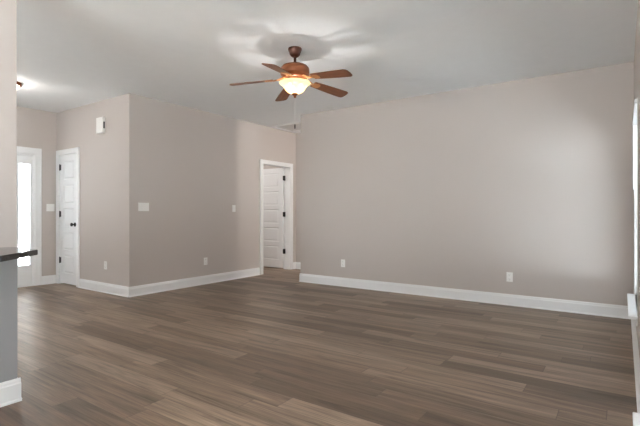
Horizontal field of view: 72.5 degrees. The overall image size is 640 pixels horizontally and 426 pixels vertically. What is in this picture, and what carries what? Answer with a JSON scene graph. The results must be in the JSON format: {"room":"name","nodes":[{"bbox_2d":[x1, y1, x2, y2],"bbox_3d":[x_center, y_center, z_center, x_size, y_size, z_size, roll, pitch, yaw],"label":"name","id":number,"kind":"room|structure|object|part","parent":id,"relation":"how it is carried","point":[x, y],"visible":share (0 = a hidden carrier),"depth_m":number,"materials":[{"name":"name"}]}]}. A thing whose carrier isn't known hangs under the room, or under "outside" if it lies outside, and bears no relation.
{"room":"empty living room","nodes":[
{"label":"empty living room","id":0,"kind":"room"},
{"bbox_2d":[0,0,16,247],"bbox_3d":[-2.228,-0.238,2.655,0.150,2.740,0.616,0,0,35],"label":"wall pier","id":1,"kind":"object","parent":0,"point":[8,8],"visible":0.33,"depth_m":2.83,"materials":[{"name":"beige paint"}]},
{"bbox_2d":[0,259,16,382],"bbox_3d":[-2.711,0.694,1.593,0.270,0.877,2.720,0,0,35],"label":"wall","id":2,"kind":"structure","parent":0,"point":[8,269],"depth_m":2.59,"materials":[{"name":"grey paint"}]},
{"bbox_2d":[0,377,21,406],"bbox_3d":[-2.585,1.065,1.514,0.026,0.135,2.735,0,0,35],"label":"baseboard","id":3,"kind":"structure","parent":2,"relation":"attached to","point":[10,391],"depth_m":2.59,"materials":[{"name":"white paint"}]},
{"bbox_2d":[0,247,37,261],"bbox_3d":[-2.543,0.238,1.508,0.640,0.032,2.813,0,0,35],"label":"countertop","id":4,"kind":"structure","parent":2,"relation":"on","point":[6,253],"depth_m":2.50,"materials":[{"name":"stone"}]},
{"bbox_2d":[17,106,56,275],"bbox_3d":[-6.030,-0.238,4.604,0.150,2.740,6.275,0,0,35],"label":"wall","id":5,"kind":"structure","parent":0,"point":[36,128],"depth_m":6.90,"materials":[{"name":"beige paint"}]},
{"bbox_2d":[17,152,34,287],"bbox_3d":[-4.834,0.110,6.306,0.130,2.045,1.236,0,0,35],"label":"door","id":6,"kind":"structure","parent":5,"relation":"in","point":[25,273],"depth_m":6.75,"materials":[{"name":"white paint"}]},
{"bbox_2d":[17,146,41,285],"bbox_3d":[-4.770,0.066,6.263,0.024,2.133,1.414,0,0,35],"label":"trim","id":7,"kind":"structure","parent":5,"relation":"attached to","point":[38,152],"depth_m":6.80,"materials":[{"name":"white paint"}]},
{"bbox_2d":[42,275,55,284],"bbox_3d":[-5.992,1.065,4.504,0.026,0.135,6.155,0,0,35],"label":"baseboard","id":8,"kind":"structure","parent":5,"relation":"attached to","point":[50,279],"depth_m":6.93,"materials":[{"name":"white paint"}]},
{"bbox_2d":[46,204,53,210],"bbox_3d":[-4.294,-0.082,6.958,0.012,0.116,0.118,0,0,35],"label":"light switch","id":9,"kind":"object","parent":5,"relation":"attached to","point":[49,207],"visible":1,"depth_m":6.95,"materials":[{"name":"white plastic"}]},
{"bbox_2d":[22,93,136,286],"bbox_3d":[-3.902,-0.238,6.873,3.345,2.740,0.120,0,0,35],"label":"wall","id":10,"kind":"structure","parent":0,"point":[108,160],"depth_m":6.21,"materials":[{"name":"beige paint"}]},
{"bbox_2d":[59,154,75,284],"bbox_3d":[-3.933,0.103,6.845,0.569,2.022,0.169,0,0,35],"label":"door","id":11,"kind":"structure","parent":10,"relation":"in","point":[67,166],"depth_m":6.84,"materials":[{"name":"white paint"}]},
{"bbox_2d":[56,147,79,286],"bbox_3d":[-3.938,0.070,6.809,0.714,2.125,0.024,0,0,35],"label":"trim","id":12,"kind":"structure","parent":10,"relation":"attached to","point":[76,150],"depth_m":6.72,"materials":[{"name":"white paint"}]},
{"bbox_2d":[96,117,104,133],"bbox_3d":[-3.127,-1.246,6.230,0.168,0.224,0.050,0,0,35],"label":"door chime","id":13,"kind":"object","parent":10,"relation":"attached to","point":[100,122],"visible":1,"depth_m":6.19,"materials":[{"name":"white plastic"}]},
{"bbox_2d":[78,279,127,296],"bbox_3d":[-3.107,1.065,6.230,1.305,0.135,0.026,0,0,35],"label":"baseboard","id":14,"kind":"structure","parent":10,"relation":"attached to","point":[119,290],"depth_m":6.19,"materials":[{"name":"white paint"}]},
{"bbox_2d":[137,95,295,285],"bbox_3d":[-1.542,-0.238,7.442,0.120,2.740,3.509,0,0,35],"label":"wall","id":15,"kind":"structure","parent":0,"point":[193,165],"depth_m":6.81,"materials":[{"name":"beige paint"}]},
{"bbox_2d":[138,203,148,210],"bbox_3d":[-2.437,-0.081,6.040,0.012,0.116,0.164,0,0,35],"label":"light switch","id":16,"kind":"object","parent":15,"relation":"attached to","point":[141,206],"visible":1,"depth_m":6.03,"materials":[{"name":"white plastic"}]},
{"bbox_2d":[128,262,295,296],"bbox_3d":[-1.521,1.065,7.345,0.026,0.135,3.644,0,0,35],"label":"baseboard","id":17,"kind":"structure","parent":15,"relation":"attached to","point":[145,289],"depth_m":6.67,"materials":[{"name":"white paint"}]},
{"bbox_2d":[263,168,284,267],"bbox_3d":[-1.057,0.104,8.941,0.830,2.008,0.108,0,0,35],"label":"door","id":18,"kind":"structure","parent":15,"relation":"in","point":[273,179],"depth_m":8.88,"materials":[{"name":"white paint"}]},
{"bbox_2d":[260,159,292,274],"bbox_3d":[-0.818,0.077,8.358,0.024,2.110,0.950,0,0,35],"label":"trim","id":19,"kind":"structure","parent":15,"relation":"attached to","point":[262,161],"depth_m":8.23,"materials":[{"name":"white paint"}]},
{"bbox_2d":[284,168,284,268],"bbox_3d":[-0.951,0.072,8.432,0.041,2.120,0.960,0,0,35],"label":"trim","id":20,"kind":"structure","parent":15,"relation":"attached to","point":[284,168],"depth_m":8.77,"materials":[{"name":"white paint"}]},
{"bbox_2d":[263,133,300,261],"bbox_3d":[0.445,-0.238,8.270,8.890,2.740,0.120,0,0,35],"label":"wall","id":21,"kind":"structure","parent":0,"point":[298,135],"depth_m":8.81,"materials":[{"name":"beige paint"}]},
{"bbox_2d":[296,262,300,268],"bbox_3d":[1.784,1.065,7.250,5.529,0.135,0.026,0,0,35],"label":"baseboard","id":22,"kind":"structure","parent":21,"relation":"attached to","point":[298,264],"depth_m":8.79,"materials":[{"name":"white paint"}]},
{"bbox_2d":[0,266,636,425],"bbox_3d":[-2.342,1.192,4.216,9.140,0.120,10.150,0,0,35],"label":"floor","id":23,"kind":"structure","parent":0,"point":[271,348],"depth_m":3.32,"materials":[{"name":"brown wood"}]},
{"bbox_2d":[17,0,637,132],"bbox_3d":[-2.342,-1.668,4.216,9.140,0.120,10.150,0,0,35],"label":"ceiling","id":24,"kind":"structure","parent":0,"point":[71,54],"depth_m":4.27,"materials":[{"name":"paint"}]},
{"bbox_2d":[17,81,21,89],"bbox_3d":[-3.848,-1.559,5.370,0.300,0.098,0.300,0,0,35],"label":"flush light","id":25,"kind":"object","parent":24,"relation":"attached to","point":[19,84],"visible":0.18,"depth_m":5.39,"materials":[{"name":"white glass"}]},
{"bbox_2d":[271,122,300,131],"bbox_3d":[-0.394,-1.599,8.105,0.840,0.018,0.600,0,0,35],"label":"attic hatch","id":26,"kind":"object","parent":24,"relation":"attached to","point":[290,126],"visible":0.51,"depth_m":8.10,"materials":[{"name":"white paint"}]},
{"bbox_3d":[-0.394,-1.604,8.105,0.750,0.008,0.510,0,0,35],"label":"hatch panel","id":27,"kind":"part","parent":26,"relation":"part of","materials":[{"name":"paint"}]},
{"bbox_2d":[229,46,351,128],"bbox_3d":[-0.211,-1.215,4.246,1.184,0.786,1.231,0,0,35],"label":"ceiling fan","id":28,"kind":"object","parent":24,"relation":"hanging from","point":[295,72],"visible":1,"depth_m":4.22,"materials":[{"name":"brown wood"}]},
{"bbox_3d":[-0.671,-1.273,4.275,0.425,0.007,0.138,-6,11,0],"label":"blade","id":29,"kind":"part","parent":28,"relation":"part of","materials":[{"name":"brown wood"}]},
{"bbox_3d":[-0.377,-1.273,3.871,0.138,0.007,0.425,11,9,17],"label":"blade","id":30,"kind":"part","parent":28,"relation":"part of","materials":[{"name":"brown wood"}]},
{"bbox_3d":[-0.377,-1.273,4.679,0.138,0.007,0.425,-12,-2,-19],"label":"blade","id":31,"kind":"part","parent":28,"relation":"part of","materials":[{"name":"brown wood"}]},
{"bbox_3d":[0.099,-1.273,4.525,0.425,0.007,0.138,7,-15,-36],"label":"blade","id":32,"kind":"part","parent":28,"relation":"part of","materials":[{"name":"brown wood"}]},
{"bbox_3d":[0.099,-1.273,4.025,0.425,0.007,0.138,7,-7,36],"label":"blade","id":33,"kind":"part","parent":28,"relation":"part of","materials":[{"name":"brown wood"}]},
{"bbox_2d":[301,61,633,305],"bbox_3d":[1.543,-0.238,5.960,4.451,2.740,0.120,0,0,35],"label":"wall","id":34,"kind":"structure","parent":0,"point":[531,179],"depth_m":5.50,"materials":[{"name":"beige paint"}]},
{"bbox_2d":[341,259,344,266],"bbox_3d":[0.353,0.777,6.709,0.072,0.116,0.009,0,0,35],"label":"power outlet","id":35,"kind":"object","parent":34,"relation":"attached to","point":[342,260],"visible":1,"depth_m":6.71,"materials":[{"name":"white plastic"}]},
{"bbox_2d":[299,273,627,318],"bbox_3d":[1.488,1.065,5.909,4.450,0.135,0.026,0,0,35],"label":"baseboard","id":36,"kind":"structure","parent":34,"relation":"attached to","point":[590,308],"depth_m":5.53,"materials":[{"name":"white paint"}]},
{"bbox_2d":[506,272,512,281],"bbox_3d":[2.319,0.787,5.341,0.072,0.116,0.009,0,0,35],"label":"power outlet","id":37,"kind":"object","parent":34,"relation":"attached to","point":[509,275],"visible":1,"depth_m":5.34,"materials":[{"name":"white plastic"}]},
{"bbox_2d":[634,0,639,357],"bbox_3d":[1.364,-0.238,1.673,0.150,2.740,9.904,0,0,35],"label":"wall","id":38,"kind":"structure","parent":0,"point":[637,39],"depth_m":3.20,"materials":[{"name":"beige paint"}]},
{"bbox_2d":[627,125,637,325],"bbox_3d":[2.838,-0.008,3.864,0.190,1.800,1.185,0,0,35],"label":"window","id":39,"kind":"structure","parent":38,"relation":"in","point":[632,304],"depth_m":4.31,"materials":[{"name":"white plastic"}]},
{"bbox_2d":[632,99,636,189],"bbox_3d":[2.821,-0.565,3.889,0.048,0.675,1.068,0,0,35],"label":"window blind","id":40,"kind":"object","parent":39,"relation":"attached to","point":[634,122],"visible":0.87,"depth_m":4.29,"materials":[{"name":"white paint"}]},
{"bbox_2d":[631,319,639,412],"bbox_3d":[0.899,1.065,1.159,0.026,0.135,8.498,0,0,35],"label":"baseboard","id":41,"kind":"structure","parent":38,"relation":"attached to","point":[634,331],"depth_m":3.08,"materials":[{"name":"white paint"}]},
{"bbox_2d":[633,412,639,425],"bbox_3d":[1.017,-0.008,1.244,0.190,1.800,1.185,0,0,35],"label":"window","id":42,"kind":"structure","parent":38,"relation":"in","point":[636,416],"depth_m":1.72,"materials":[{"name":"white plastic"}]},
{"label":"outside","id":43,"kind":"structure","parent":0,"visible":0},
{"bbox_2d":[18,244,21,265],"bbox_3d":[-8.276,1.432,6.972,22.450,0.100,34.000,0,0,35],"label":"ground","id":44,"kind":"structure","parent":43,"point":[19,245],"depth_m":12.76,"materials":[{"name":"white"}]}
]}

